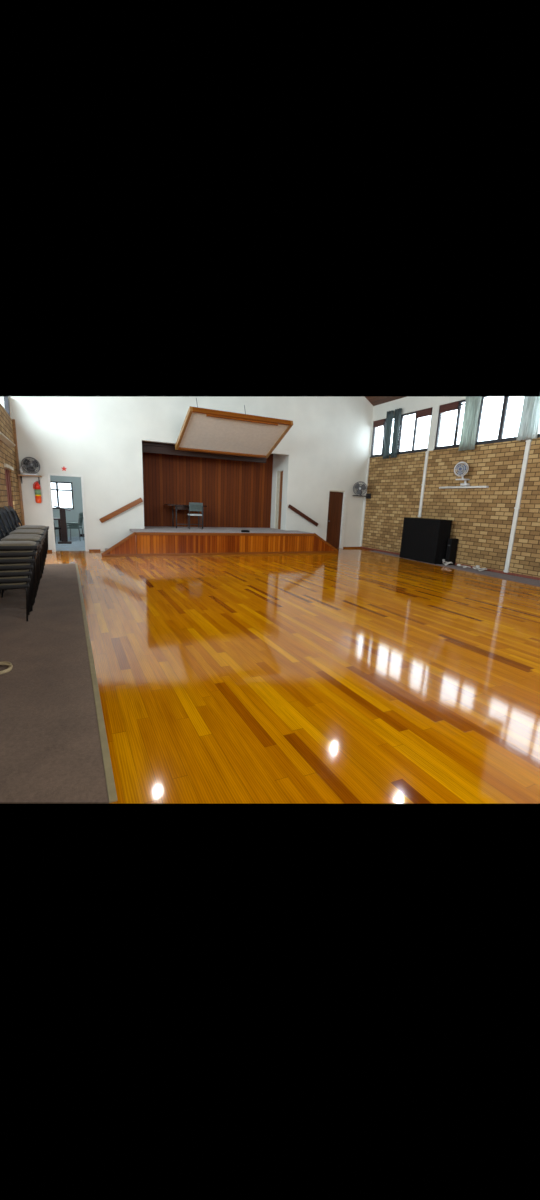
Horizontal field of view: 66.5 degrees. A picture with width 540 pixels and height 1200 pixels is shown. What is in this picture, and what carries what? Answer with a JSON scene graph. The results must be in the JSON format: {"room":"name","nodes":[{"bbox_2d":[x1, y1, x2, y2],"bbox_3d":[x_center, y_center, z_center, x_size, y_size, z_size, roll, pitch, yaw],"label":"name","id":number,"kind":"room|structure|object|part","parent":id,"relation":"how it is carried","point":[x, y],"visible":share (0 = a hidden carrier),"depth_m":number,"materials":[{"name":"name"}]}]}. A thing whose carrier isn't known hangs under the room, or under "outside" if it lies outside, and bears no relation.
{"room":"community hall","nodes":[
{"label":"community hall","id":0,"kind":"room"},
{"bbox_2d":[0,397,21,525],"bbox_3d":[-4.722,-2.170,6.719,0.280,3.850,8.795,-4,15,-26],"label":"wall","id":1,"kind":"structure","parent":0,"point":[7,454],"depth_m":9.30,"materials":[{"name":"brown brick"}]},
{"bbox_2d":[3,397,9,415],"bbox_3d":[-6.091,-4.526,9.420,0.080,0.510,1.350,-4,15,-26],"label":"window","id":2,"kind":"structure","parent":1,"relation":"in","point":[6,400],"depth_m":9.87,"materials":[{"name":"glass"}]},
{"bbox_2d":[0,432,14,446],"bbox_3d":[-5.382,-3.255,8.379,0.100,0.110,2.750,-4,15,-26],"label":"wall ledge","id":3,"kind":"object","parent":1,"relation":"attached to","point":[3,437],"visible":1,"depth_m":8.42,"materials":[{"name":"beige paint"}]},
{"bbox_2d":[4,464,13,507],"bbox_3d":[-5.740,-1.859,9.045,0.250,2.100,1.300,-4,15,-26],"label":"window","id":4,"kind":"structure","parent":1,"relation":"in","point":[7,467],"depth_m":9.08,"materials":[{"name":"beige paint"}]},
{"bbox_2d":[12,419,24,525],"bbox_3d":[-6.465,-2.931,10.647,0.059,3.245,0.084,-4,15,-26],"label":"batten","id":5,"kind":"object","parent":1,"relation":"attached to","point":[13,420],"visible":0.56,"depth_m":10.52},
{"bbox_2d":[50,475,83,536],"bbox_3d":[-7.001,-3.204,13.238,3.600,2.700,4.625,-4,15,-26],"label":"wall","id":6,"kind":"structure","parent":0,"point":[73,515],"depth_m":15.45,"materials":[{"name":"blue paint"}]},
{"bbox_2d":[51,481,73,508],"bbox_3d":[-7.756,-3.865,15.216,0.867,0.980,0.080,-4,15,-26],"label":"window","id":7,"kind":"structure","parent":6,"relation":"in","point":[56,489],"depth_m":15.20,"materials":[{"name":"metal"}]},
{"bbox_2d":[55,537,84,550],"bbox_3d":[-7.051,-1.879,13.540,3.600,0.020,4.605,-4,15,-26],"label":"floor","id":8,"kind":"structure","parent":0,"point":[77,545],"depth_m":12.96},
{"bbox_2d":[53,518,61,540],"bbox_3d":[-7.607,-2.437,14.155,0.760,0.740,0.600,-4,15,-26],"label":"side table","id":9,"kind":"object","parent":8,"relation":"on","point":[58,519],"visible":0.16,"depth_m":14.06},
{"bbox_3d":[-7.189,-2.381,14.079,0.060,0.700,0.060,-4,15,-25],"label":"leg","id":10,"kind":"part","parent":9,"relation":"part of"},
{"bbox_2d":[53,505,71,543],"bbox_3d":[-6.702,-2.443,13.343,0.488,1.195,0.400,-4,15,-26],"label":"lectern","id":11,"kind":"object","parent":8,"relation":"on","point":[62,510],"visible":1,"depth_m":13.29,"materials":[{"name":"brown wood"}]},
{"bbox_2d":[67,517,83,540],"bbox_3d":[-6.732,-2.470,14.278,0.510,0.821,0.400,0,13,-8],"label":"chair","id":12,"kind":"object","parent":8,"relation":"on","point":[80,518],"visible":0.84,"depth_m":14.11,"materials":[{"name":"grey plastic"}]},
{"bbox_2d":[66,513,83,535],"bbox_3d":[-6.726,-2.616,14.244,0.510,0.821,0.400,0,13,-8],"label":"chair","id":13,"kind":"object","parent":12,"relation":"on","point":[79,513],"visible":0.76,"depth_m":14.14,"materials":[{"name":"grey plastic"}]},
{"bbox_2d":[67,515,83,537],"bbox_3d":[-6.729,-2.543,14.261,0.510,0.821,0.400,0,13,-8],"label":"chair","id":14,"kind":"object","parent":12,"relation":"on","point":[71,525],"visible":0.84,"depth_m":14.08,"materials":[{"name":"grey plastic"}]},
{"bbox_3d":[-6.777,-2.578,14.246,0.410,0.050,0.400,0,13,-8],"label":"seat","id":15,"kind":"part","parent":14,"relation":"part of","materials":[{"name":"grey plastic"}]},
{"bbox_2d":[10,397,372,551],"bbox_3d":[-1.576,-4.299,12.887,11.467,5.430,0.200,-4,15,-26],"label":"wall","id":16,"kind":"structure","parent":0,"point":[326,448],"depth_m":11.84,"materials":[{"name":"white paint"}]},
{"bbox_2d":[17,474,41,483],"bbox_3d":[-6.181,-3.105,10.608,0.540,0.215,0.318,-4,15,-26],"label":"wall shelf","id":17,"kind":"object","parent":16,"relation":"attached to","point":[20,475],"visible":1,"depth_m":10.51,"materials":[{"name":"wood"}]},
{"bbox_2d":[19,457,39,474],"bbox_3d":[-6.137,-3.415,10.518,0.478,0.463,0.324,-4,15,-26],"label":"wall fan","id":18,"kind":"object","parent":17,"relation":"on","point":[30,467],"visible":0.99,"depth_m":10.45,"materials":[{"name":"grey metal"}]},
{"bbox_2d":[33,481,41,502],"bbox_3d":[-6.095,-2.833,10.811,0.152,0.560,0.158,6,14,13],"label":"fire extinguisher","id":19,"kind":"object","parent":16,"relation":"attached to","point":[36,487],"visible":1,"depth_m":10.75,"materials":[{"name":"orange paint"}]},
{"bbox_2d":[48,473,87,551],"bbox_3d":[-5.574,-2.389,11.377,0.852,2.080,0.225,-4,15,-26],"label":"door frame","id":20,"kind":"structure","parent":16,"relation":"in","point":[49,474],"depth_m":11.23,"materials":[{"name":"white paint"}]},
{"bbox_2d":[99,498,142,522],"bbox_3d":[-4.268,-2.581,11.824,1.211,0.751,0.090,-4,15,-26],"label":"handrail","id":21,"kind":"object","parent":16,"relation":"attached to","point":[136,502],"visible":1,"depth_m":11.78,"materials":[{"name":"brown wood"}]},
{"bbox_2d":[47,547,360,551],"bbox_3d":[-1.539,-1.668,13.454,11.187,0.055,0.015,-4,15,-26],"label":"baseboard","id":22,"kind":"structure","parent":16,"relation":"attached to","point":[343,547],"depth_m":11.80,"materials":[{"name":"brown wood"}]},
{"bbox_2d":[175,398,292,457],"bbox_3d":[-1.054,-4.881,11.844,2.980,1.176,1.702,-4,15,-26],"label":"board","id":23,"kind":"object","parent":16,"relation":"hanging from","point":[205,430],"visible":1,"depth_m":11.75,"materials":[{"name":"beige wood"}]},
{"bbox_3d":[-2.370,-4.654,11.249,0.070,0.898,1.702,-4,15,-25],"label":"frame","id":24,"kind":"part","parent":23,"relation":"part of","materials":[{"name":"brown wood"}]},
{"bbox_3d":[-1.419,-4.554,12.655,2.840,0.138,0.115,-4,15,-25],"label":"frame","id":25,"kind":"part","parent":23,"relation":"part of","materials":[{"name":"brown wood"}]},
{"bbox_3d":[-1.061,-4.751,11.877,2.880,0.782,1.591,-4,15,-25],"label":"panel","id":26,"kind":"part","parent":23,"relation":"part of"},
{"bbox_3d":[-0.699,-4.940,11.092,2.840,0.134,0.106,-4,15,-25],"label":"frame","id":27,"kind":"part","parent":23,"relation":"part of","materials":[{"name":"brown wood"}]},
{"bbox_3d":[0.250,-4.839,12.502,0.070,0.898,1.702,-4,15,-25],"label":"frame","id":28,"kind":"part","parent":23,"relation":"part of","materials":[{"name":"brown wood"}]},
{"bbox_2d":[288,504,317,526],"bbox_3d":[1.163,-2.954,14.424,1.258,0.734,0.090,-4,15,-26],"label":"handrail","id":29,"kind":"object","parent":16,"relation":"attached to","point":[291,507],"visible":1,"depth_m":14.37,"materials":[{"name":"brown wood"}]},
{"bbox_2d":[326,490,347,547],"bbox_3d":[2.401,-2.956,15.186,0.765,2.090,0.230,-4,15,-26],"label":"door","id":30,"kind":"structure","parent":16,"relation":"in","point":[334,536],"depth_m":15.14,"materials":[{"name":"brown wood"}]},
{"bbox_3d":[2.707,-2.963,15.282,0.130,2.085,0.125,-4,15,-25],"label":"frame","id":31,"kind":"part","parent":30,"relation":"part of","materials":[{"name":"white paint"}]},
{"bbox_2d":[142,441,272,527],"bbox_3d":[-2.244,-3.972,13.962,5.095,2.950,0.100,-4,15,-26],"label":"wall","id":32,"kind":"structure","parent":0,"point":[234,493],"depth_m":14.03,"materials":[{"name":"brown wood"}]},
{"bbox_2d":[129,526,308,532],"bbox_3d":[-1.565,-2.252,13.347,5.720,0.060,2.530,-4,15,-26],"label":"floor","id":33,"kind":"structure","parent":0,"point":[146,528],"depth_m":13.01,"materials":[{"name":"carpet"}]},
{"bbox_2d":[164,504,206,528],"bbox_3d":[-2.734,-2.712,13.354,1.240,0.735,0.600,-4,15,-26],"label":"table","id":34,"kind":"object","parent":33,"relation":"on","point":[177,506],"visible":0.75,"depth_m":13.07,"materials":[{"name":"metal"}]},
{"bbox_2d":[188,502,202,528],"bbox_3d":[-2.354,-2.644,12.948,0.420,0.821,0.510,-2,14,-17],"label":"chair","id":35,"kind":"object","parent":33,"relation":"on","point":[192,506],"visible":1,"depth_m":12.72,"materials":[{"name":"grey plastic"}]},
{"bbox_3d":[-2.282,-2.869,12.693,0.420,0.260,0.100,-2,14,-17],"label":"backrest","id":36,"kind":"part","parent":35,"relation":"part of","materials":[{"name":"grey plastic"}]},
{"bbox_2d":[270,454,285,529],"bbox_3d":[0.343,-4.015,14.602,0.120,2.950,1.005,-4,15,-26],"label":"wall","id":37,"kind":"structure","parent":0,"point":[279,461],"depth_m":14.63,"materials":[{"name":"white paint"}]},
{"bbox_2d":[275,471,282,528],"bbox_3d":[0.346,-3.538,14.631,0.110,2.010,0.490,-4,15,-26],"label":"door","id":38,"kind":"structure","parent":37,"relation":"in","point":[279,473],"depth_m":14.66,"materials":[{"name":"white wood"}]},
{"bbox_2d":[45,548,539,802],"bbox_3d":[1.121,-0.271,8.097,11.187,0.001,12.621,-4,15,-26],"label":"floor","id":39,"kind":"structure","parent":0,"point":[349,675],"depth_m":3.77,"materials":[{"name":"brown wood"}]},
{"bbox_2d":[0,563,108,802],"bbox_3d":[-3.197,0.139,5.567,1.181,0.008,8.470,-4,15,-26],"label":"carpet","id":40,"kind":"structure","parent":39,"relation":"on","point":[51,751],"depth_m":3.13,"materials":[{"name":"grey carpet"}]},
{"bbox_2d":[0,661,12,674],"bbox_3d":[-2.425,0.598,3.614,0.288,0.054,0.299,-4,15,-26],"label":"cable coil","id":41,"kind":"object","parent":40,"relation":"on","point":[9,664],"visible":1,"depth_m":3.64,"materials":[{"name":"beige plastic"}]},
{"bbox_2d":[0,582,30,620],"bbox_3d":[-3.292,-0.179,5.066,0.613,0.832,0.492,-4,15,-26],"label":"chair","id":42,"kind":"object","parent":40,"relation":"on","point":[20,585],"visible":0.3,"depth_m":4.94,"materials":[{"name":"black fabric"}]},
{"bbox_3d":[-3.224,-0.228,5.087,0.460,0.052,0.470,-4,15,-25],"label":"seat","id":43,"kind":"part","parent":42,"relation":"part of","materials":[{"name":"black fabric"}]},
{"bbox_2d":[0,576,31,614],"bbox_3d":[-3.271,-0.256,5.057,0.613,0.832,0.492,-4,15,-26],"label":"chair","id":44,"kind":"object","parent":42,"relation":"on","point":[13,579],"visible":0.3,"depth_m":4.93,"materials":[{"name":"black fabric"}]},
{"bbox_3d":[-3.203,-0.304,5.078,0.460,0.052,0.470,-4,15,-25],"label":"seat","id":45,"kind":"part","parent":44,"relation":"part of","materials":[{"name":"green fabric"}]},
{"bbox_2d":[0,569,33,608],"bbox_3d":[-3.250,-0.333,5.048,0.613,0.832,0.492,-4,15,-26],"label":"chair","id":46,"kind":"object","parent":44,"relation":"on","point":[25,572],"visible":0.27,"depth_m":4.92,"materials":[{"name":"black fabric"}]},
{"bbox_3d":[-3.182,-0.381,5.069,0.460,0.052,0.470,-4,15,-25],"label":"seat","id":47,"kind":"part","parent":46,"relation":"part of","materials":[{"name":"green fabric"}]},
{"bbox_2d":[0,563,34,602],"bbox_3d":[-3.229,-0.409,5.039,0.613,0.832,0.492,-4,15,-26],"label":"chair","id":48,"kind":"object","parent":46,"relation":"on","point":[15,566],"visible":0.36,"depth_m":4.91,"materials":[{"name":"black fabric"}]},
{"bbox_3d":[-3.161,-0.458,5.060,0.460,0.052,0.470,-4,15,-25],"label":"seat","id":49,"kind":"part","parent":48,"relation":"part of","materials":[{"name":"green fabric"}]},
{"bbox_2d":[0,555,36,595],"bbox_3d":[-3.207,-0.486,5.029,0.613,0.832,0.492,-4,15,-26],"label":"chair","id":50,"kind":"object","parent":48,"relation":"on","point":[28,559],"visible":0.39,"depth_m":4.89,"materials":[{"name":"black fabric"}]},
{"bbox_3d":[-3.139,-0.534,5.051,0.460,0.052,0.470,-4,15,-25],"label":"seat","id":51,"kind":"part","parent":50,"relation":"part of","materials":[{"name":"green fabric"}]},
{"bbox_2d":[0,549,37,589],"bbox_3d":[-3.186,-0.563,5.020,0.613,0.832,0.492,-4,15,-26],"label":"chair","id":52,"kind":"object","parent":50,"relation":"on","point":[12,553],"visible":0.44,"depth_m":4.89,"materials":[{"name":"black fabric"}]},
{"bbox_3d":[-3.118,-0.611,5.042,0.460,0.052,0.470,-4,15,-25],"label":"seat","id":53,"kind":"part","parent":52,"relation":"part of","materials":[{"name":"green fabric"}]},
{"bbox_2d":[0,541,39,583],"bbox_3d":[-3.165,-0.639,5.011,0.613,0.832,0.492,-4,15,-26],"label":"chair","id":54,"kind":"object","parent":52,"relation":"on","point":[4,545],"visible":1,"depth_m":4.91,"materials":[{"name":"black fabric"}]},
{"bbox_3d":[-3.097,-0.688,5.033,0.460,0.052,0.470,-4,15,-25],"label":"seat","id":55,"kind":"part","parent":54,"relation":"part of","materials":[{"name":"black fabric"}]},
{"bbox_3d":[-2.839,-0.411,4.969,0.027,0.432,0.050,11,16,32],"label":"leg","id":56,"kind":"part","parent":54,"relation":"part of","materials":[{"name":"black metal"}]},
{"bbox_3d":[-2.861,-0.335,4.978,0.027,0.432,0.050,11,16,32],"label":"leg","id":57,"kind":"part","parent":52,"relation":"part of","materials":[{"name":"black metal"}]},
{"bbox_3d":[-2.882,-0.258,4.987,0.027,0.432,0.050,11,16,32],"label":"leg","id":58,"kind":"part","parent":50,"relation":"part of","materials":[{"name":"black metal"}]},
{"bbox_3d":[-2.903,-0.181,4.996,0.027,0.432,0.050,11,16,32],"label":"leg","id":59,"kind":"part","parent":48,"relation":"part of","materials":[{"name":"black metal"}]},
{"bbox_3d":[-2.924,-0.105,5.005,0.027,0.432,0.050,11,16,32],"label":"leg","id":60,"kind":"part","parent":46,"relation":"part of","materials":[{"name":"black metal"}]},
{"bbox_3d":[-2.945,-0.028,5.014,0.027,0.432,0.050,11,16,32],"label":"leg","id":61,"kind":"part","parent":44,"relation":"part of","materials":[{"name":"black metal"}]},
{"bbox_3d":[-2.966,0.049,5.024,0.027,0.432,0.050,11,16,32],"label":"leg","id":62,"kind":"part","parent":42,"relation":"part of","materials":[{"name":"black metal"}]},
{"bbox_2d":[75,563,116,802],"bbox_3d":[-2.646,0.098,5.830,0.042,0.012,8.470,-4,15,-26],"label":"trim","id":63,"kind":"structure","parent":39,"relation":"on","point":[112,796],"depth_m":2.92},
{"bbox_2d":[101,532,338,556],"bbox_3d":[-1.300,-1.819,12.819,7.467,0.660,1.255,-4,15,-26],"label":"stage front","id":64,"kind":"object","parent":39,"relation":"on","point":[136,543],"visible":1,"depth_m":12.02,"materials":[{"name":"wood"}]},
{"bbox_3d":[-3.994,-1.488,10.885,0.909,0.638,0.065,-4,15,-25],"label":"sloping rail","id":65,"kind":"part","parent":64,"relation":"part of","materials":[{"name":"brown wood"}]},
{"bbox_3d":[-3.978,-1.477,10.906,0.816,0.530,0.028,-4,15,-25],"label":"stair panel","id":66,"kind":"part","parent":64,"relation":"part of","materials":[{"name":"brown wood"}]},
{"bbox_3d":[-3.112,-1.533,11.321,1.092,0.540,0.028,-4,15,-25],"label":"panel","id":67,"kind":"part","parent":64,"relation":"part of","materials":[{"name":"brown wood"}]},
{"bbox_3d":[-1.761,-1.628,11.967,1.892,0.540,0.028,-4,15,-25],"label":"panel","id":68,"kind":"part","parent":64,"relation":"part of","materials":[{"name":"brown wood"}]},
{"bbox_3d":[-1.080,-1.951,12.213,5.640,0.080,0.065,-4,15,-25],"label":"rail","id":69,"kind":"part","parent":64,"relation":"part of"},
{"bbox_3d":[-0.239,-1.736,12.694,1.472,0.540,0.028,-4,15,-25],"label":"panel","id":70,"kind":"part","parent":64,"relation":"part of","materials":[{"name":"brown wood"}]},
{"bbox_3d":[0.922,-1.818,13.250,1.092,0.540,0.028,-4,15,-25],"label":"panel","id":71,"kind":"part","parent":64,"relation":"part of","materials":[{"name":"brown wood"}]},
{"bbox_3d":[1.838,-1.887,13.687,0.926,0.530,0.028,-4,15,-25],"label":"stair panel","id":72,"kind":"part","parent":64,"relation":"part of","materials":[{"name":"brown wood"}]},
{"bbox_3d":[1.863,-1.901,13.686,1.016,0.640,0.065,-4,15,-25],"label":"sloping rail","id":73,"kind":"part","parent":64,"relation":"part of","materials":[{"name":"brown wood"}]},
{"bbox_2d":[371,551,539,586],"bbox_3d":[5.109,-0.912,11.521,0.976,0.008,7.700,-4,15,-26],"label":"floor","id":74,"kind":"structure","parent":39,"relation":"on","point":[523,580],"depth_m":10.55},
{"bbox_2d":[399,517,451,563],"bbox_3d":[4.722,-1.839,12.592,0.480,1.275,1.598,-3,14,-22],"label":"piano","id":75,"kind":"object","parent":74,"relation":"on","point":[423,539],"visible":0.98,"depth_m":12.24,"materials":[{"name":"black fabric"}]},
{"bbox_2d":[445,538,458,564],"bbox_3d":[5.257,-1.397,11.929,0.285,0.760,0.140,-4,15,-26],"label":"box","id":76,"kind":"object","parent":74,"relation":"on","point":[452,544],"visible":0.94,"depth_m":11.86,"materials":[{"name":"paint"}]},
{"bbox_2d":[473,565,486,570],"bbox_3d":[5.636,-0.857,11.117,0.246,0.094,0.532,2,13,-1],"label":"cable","id":77,"kind":"object","parent":74,"relation":"on","point":[477,567],"visible":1,"depth_m":11.06,"materials":[{"name":"white plastic"}]},
{"bbox_2d":[365,397,403,405],"bbox_3d":[4.089,-6.747,13.629,0.657,0.413,2.522,-4,15,-26],"label":"ceiling","id":78,"kind":"structure","parent":0,"point":[374,401],"depth_m":14.21,"materials":[{"name":"brown wood"}]},
{"bbox_2d":[361,397,539,577],"bbox_3d":[6.148,-3.785,10.384,0.280,6.200,11.495,-4,15,-26],"label":"wall","id":79,"kind":"structure","parent":0,"point":[482,518],"depth_m":11.66,"materials":[{"name":"brown brick"}]},
{"bbox_2d":[352,481,370,498],"bbox_3d":[3.376,-3.998,14.957,0.743,0.581,0.421,-4,15,-26],"label":"wall fan","id":80,"kind":"object","parent":79,"relation":"attached to","point":[357,486],"visible":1,"depth_m":14.84,"materials":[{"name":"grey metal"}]},
{"bbox_2d":[360,458,369,545],"bbox_3d":[3.554,-3.629,15.446,0.049,3.225,0.074,-4,15,-26],"label":"pipe","id":81,"kind":"object","parent":79,"relation":"attached to","point":[368,461],"visible":1,"depth_m":15.44,"materials":[{"name":"white metal"}]},
{"bbox_2d":[370,407,432,457],"bbox_3d":[4.276,-5.502,13.731,0.180,1.260,2.750,-4,15,-26],"label":"window","id":82,"kind":"structure","parent":79,"relation":"in","point":[425,412],"depth_m":13.58,"materials":[{"name":"metal"}]},
{"bbox_2d":[383,410,393,458],"bbox_3d":[3.998,-5.609,14.007,0.094,1.520,0.300,-4,15,-26],"label":"curtain","id":83,"kind":"object","parent":82,"relation":"hanging from","point":[389,417],"visible":1,"depth_m":13.96,"materials":[{"name":"grey fabric"}]},
{"bbox_3d":[4.098,-5.570,14.044,0.137,1.039,0.700,-4,15,-25],"label":"sash","id":84,"kind":"part","parent":82,"relation":"part of","materials":[{"name":"metal"}]},
{"bbox_2d":[391,408,401,457],"bbox_3d":[4.167,-5.522,13.666,0.094,1.520,0.280,-4,15,-26],"label":"curtain","id":85,"kind":"object","parent":82,"relation":"hanging from","point":[397,417],"visible":1,"depth_m":13.62,"materials":[{"name":"grey fabric"}]},
{"bbox_3d":[4.262,-4.910,13.876,0.035,0.040,2.750,-4,15,-25],"label":"sill","id":86,"kind":"part","parent":82,"relation":"part of","materials":[{"name":"metal"}]},
{"bbox_2d":[418,451,428,516],"bbox_3d":[4.790,-3.600,12.857,0.057,2.000,0.114,-4,15,-26],"label":"pipe","id":87,"kind":"object","parent":79,"relation":"attached to","point":[426,452],"visible":1,"depth_m":12.83,"materials":[{"name":"white metal"}]},
{"bbox_2d":[361,547,539,579],"bbox_3d":[5.354,-1.075,12.102,0.014,0.062,8.575,-4,15,-26],"label":"baseboard","id":88,"kind":"structure","parent":79,"relation":"attached to","point":[491,570],"depth_m":10.94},
{"bbox_2d":[454,462,469,485],"bbox_3d":[5.330,-3.494,11.395,0.349,0.626,0.374,-4,15,-26],"label":"wall fan","id":89,"kind":"object","parent":79,"relation":"attached to","point":[461,469],"visible":1,"depth_m":11.36,"materials":[{"name":"white plastic"}]},
{"bbox_2d":[439,486,488,488],"bbox_3d":[5.407,-3.164,11.563,0.113,0.057,1.566,-4,15,-26],"label":"wall shelf","id":90,"kind":"object","parent":79,"relation":"attached to","point":[453,487],"visible":1,"depth_m":11.53,"materials":[{"name":"white paint"}]},
{"bbox_2d":[434,397,516,449],"bbox_3d":[5.571,-4.835,11.120,0.180,1.260,2.750,-4,15,-26],"label":"window","id":91,"kind":"structure","parent":79,"relation":"in","point":[457,405],"depth_m":11.35,"materials":[{"name":"metal"}]},
{"bbox_3d":[5.422,-4.889,11.376,0.137,1.039,0.630,-4,15,-25],"label":"sash","id":92,"kind":"part","parent":91,"relation":"part of","materials":[{"name":"metal"}]},
{"bbox_2d":[458,397,481,450],"bbox_3d":[5.412,-4.810,11.168,0.094,1.416,0.520,-4,15,-26],"label":"curtain","id":93,"kind":"object","parent":91,"relation":"hanging from","point":[472,404],"visible":1,"depth_m":11.15,"materials":[{"name":"white fabric"}]},
{"bbox_3d":[5.558,-4.243,11.265,0.035,0.040,2.750,-4,15,-25],"label":"sill","id":94,"kind":"part","parent":91,"relation":"part of","materials":[{"name":"metal"}]},
{"bbox_2d":[516,397,539,440],"bbox_3d":[6.133,-4.322,9.732,0.094,1.001,0.510,-4,15,-26],"label":"curtain","id":95,"kind":"object","parent":91,"relation":"hanging from","point":[530,415],"visible":1,"depth_m":9.72,"materials":[{"name":"white fabric"}]},
{"bbox_2d":[503,439,531,572],"bbox_3d":[6.140,-2.284,10.228,0.057,3.250,0.124,-4,15,-26],"label":"pipe","id":96,"kind":"object","parent":79,"relation":"attached to","point":[528,442],"visible":1,"depth_m":10.19,"materials":[{"name":"white metal"}]},
{"label":"outside","id":97,"kind":"structure","parent":0,"visible":0},
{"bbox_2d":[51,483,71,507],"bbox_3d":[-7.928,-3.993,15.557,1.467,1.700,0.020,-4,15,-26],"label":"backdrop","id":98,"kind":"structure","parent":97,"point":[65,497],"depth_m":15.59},
{"bbox_2d":[376,397,539,454],"bbox_3d":[5.996,-5.315,12.497,0.020,3.000,16.000,-4,15,-26],"label":"sky","id":99,"kind":"structure","parent":97,"point":[492,406],"depth_m":12.70,"materials":[{"name":"white"}]},
{"bbox_3d":[-3.411,-0.611,5.475,0.613,0.832,0.492,-4,15,-26],"label":"chair","id":100,"kind":"object","parent":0,"visible":0},
{"bbox_2d":[0,534,41,580],"bbox_3d":[-3.390,-0.688,5.466,0.613,0.832,0.492,-4,15,-26],"label":"chair","id":101,"kind":"object","parent":100,"relation":"on","point":[40,545],"visible":0.1,"depth_m":5.52,"materials":[{"name":"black fabric"}]},
{"bbox_2d":[0,526,42,575],"bbox_3d":[-3.369,-0.765,5.457,0.613,0.832,0.492,-4,15,-26],"label":"chair","id":102,"kind":"object","parent":101,"relation":"on","point":[9,538],"visible":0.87,"depth_m":5.41,"materials":[{"name":"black fabric"}]},
{"bbox_3d":[-3.301,-0.813,5.478,0.460,0.052,0.470,-4,15,-25],"label":"seat","id":103,"kind":"part","parent":102,"relation":"part of","materials":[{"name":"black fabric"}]},
{"bbox_3d":[-3.043,-0.537,5.414,0.027,0.432,0.050,11,16,32],"label":"leg","id":104,"kind":"part","parent":102,"relation":"part of","materials":[{"name":"black metal"}]},
{"bbox_3d":[-3.242,-0.639,5.814,0.050,0.432,0.027,3,13,4],"label":"leg","id":105,"kind":"part","parent":102,"relation":"part of","materials":[{"name":"black metal"}]},
{"bbox_3d":[-3.613,-0.789,5.908,0.613,0.832,0.492,-4,15,-26],"label":"chair","id":106,"kind":"object","parent":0,"visible":0},
{"bbox_2d":[0,516,43,564],"bbox_3d":[-3.592,-0.865,5.899,0.613,0.832,0.492,-4,15,-26],"label":"chair","id":107,"kind":"object","parent":106,"relation":"on","point":[2,524],"visible":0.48,"depth_m":5.93,"materials":[{"name":"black fabric"}]},
{"bbox_3d":[-3.796,-1.104,5.736,0.135,0.310,0.440,-4,15,-25],"label":"backrest","id":108,"kind":"part","parent":107,"relation":"part of","materials":[{"name":"black fabric"}]},
{"bbox_3d":[-3.524,-0.914,5.920,0.460,0.052,0.470,-4,15,-25],"label":"seat","id":109,"kind":"part","parent":107,"relation":"part of","materials":[{"name":"black fabric"}]},
{"bbox_3d":[-3.835,-0.913,6.344,0.613,0.832,0.492,-4,15,-26],"label":"chair","id":110,"kind":"object","parent":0,"visible":0},
{"bbox_2d":[0,509,44,559],"bbox_3d":[-3.814,-0.989,6.335,0.613,0.832,0.492,-4,15,-26],"label":"chair","id":111,"kind":"object","parent":110,"relation":"on","point":[3,516],"visible":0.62,"depth_m":6.30,"materials":[{"name":"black fabric"}]},
{"bbox_3d":[-4.019,-1.228,6.173,0.135,0.310,0.440,-4,15,-25],"label":"backrest","id":112,"kind":"part","parent":111,"relation":"part of","materials":[{"name":"black fabric"}]},
{"bbox_3d":[-4.082,-0.986,6.463,0.120,0.745,0.038,-4,15,-25],"label":"leg","id":113,"kind":"part","parent":111,"relation":"part of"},
{"bbox_3d":[-3.746,-1.038,6.356,0.460,0.052,0.470,-4,15,-25],"label":"seat","id":114,"kind":"part","parent":111,"relation":"part of","materials":[{"name":"black fabric"}]},
{"bbox_3d":[-4.058,-1.013,6.786,0.613,0.832,0.492,-4,15,-26],"label":"chair","id":115,"kind":"object","parent":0,"visible":0},
{"bbox_2d":[0,507,45,560],"bbox_3d":[-4.037,-1.090,6.777,0.613,0.832,0.492,-4,15,-26],"label":"chair","id":116,"kind":"object","parent":115,"relation":"on","point":[1,508],"visible":0.48,"depth_m":6.79,"materials":[{"name":"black fabric"}]},
{"bbox_3d":[-4.241,-1.329,6.614,0.135,0.310,0.440,-4,15,-25],"label":"backrest","id":117,"kind":"part","parent":116,"relation":"part of","materials":[{"name":"black fabric"}]},
{"bbox_3d":[-3.969,-1.138,6.798,0.460,0.052,0.470,-4,15,-25],"label":"seat","id":118,"kind":"part","parent":116,"relation":"part of","materials":[{"name":"black fabric"}]},
{"bbox_3d":[-4.280,-1.137,7.223,0.613,0.832,0.492,-4,15,-26],"label":"chair","id":119,"kind":"object","parent":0,"visible":0},
{"bbox_2d":[4,506,46,552],"bbox_3d":[-4.259,-1.214,7.213,0.613,0.832,0.492,-4,15,-26],"label":"chair","id":120,"kind":"object","parent":119,"relation":"on","point":[7,509],"visible":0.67,"depth_m":7.20,"materials":[{"name":"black fabric"}]},
{"bbox_3d":[-4.463,-1.453,7.051,0.135,0.310,0.440,-4,15,-25],"label":"backrest","id":121,"kind":"part","parent":120,"relation":"part of","materials":[{"name":"black fabric"}]},
{"bbox_3d":[-4.191,-1.262,7.235,0.460,0.052,0.470,-4,15,-25],"label":"seat","id":122,"kind":"part","parent":120,"relation":"part of","materials":[{"name":"black fabric"}]},
{"bbox_3d":[-4.485,-1.239,7.673,0.613,0.832,0.492,-4,15,-26],"label":"chair","id":123,"kind":"object","parent":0,"visible":0},
{"bbox_2d":[9,506,48,552],"bbox_3d":[-4.464,-1.316,7.664,0.613,0.832,0.492,-4,15,-26],"label":"chair","id":124,"kind":"object","parent":123,"relation":"on","point":[14,512],"visible":0.48,"depth_m":7.65,"materials":[{"name":"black fabric"}]},
{"bbox_3d":[-4.668,-1.555,7.502,0.135,0.310,0.440,-4,15,-25],"label":"backrest","id":125,"kind":"part","parent":124,"relation":"part of","materials":[{"name":"black fabric"}]},
{"bbox_3d":[-4.344,-3.684,12.361,0.100,2.950,1.005,-4,15,-26],"label":"wall","id":126,"kind":"structure","parent":0,"visible":0},
{"bbox_2d":[142,442,265,462],"bbox_3d":[-2.121,-4.626,12.934,4.415,0.280,0.180,-4,15,-26],"label":"beam","id":127,"kind":"structure","parent":126,"relation":"attached to","point":[155,448],"depth_m":12.73,"materials":[{"name":"brown wood"}]}
]}

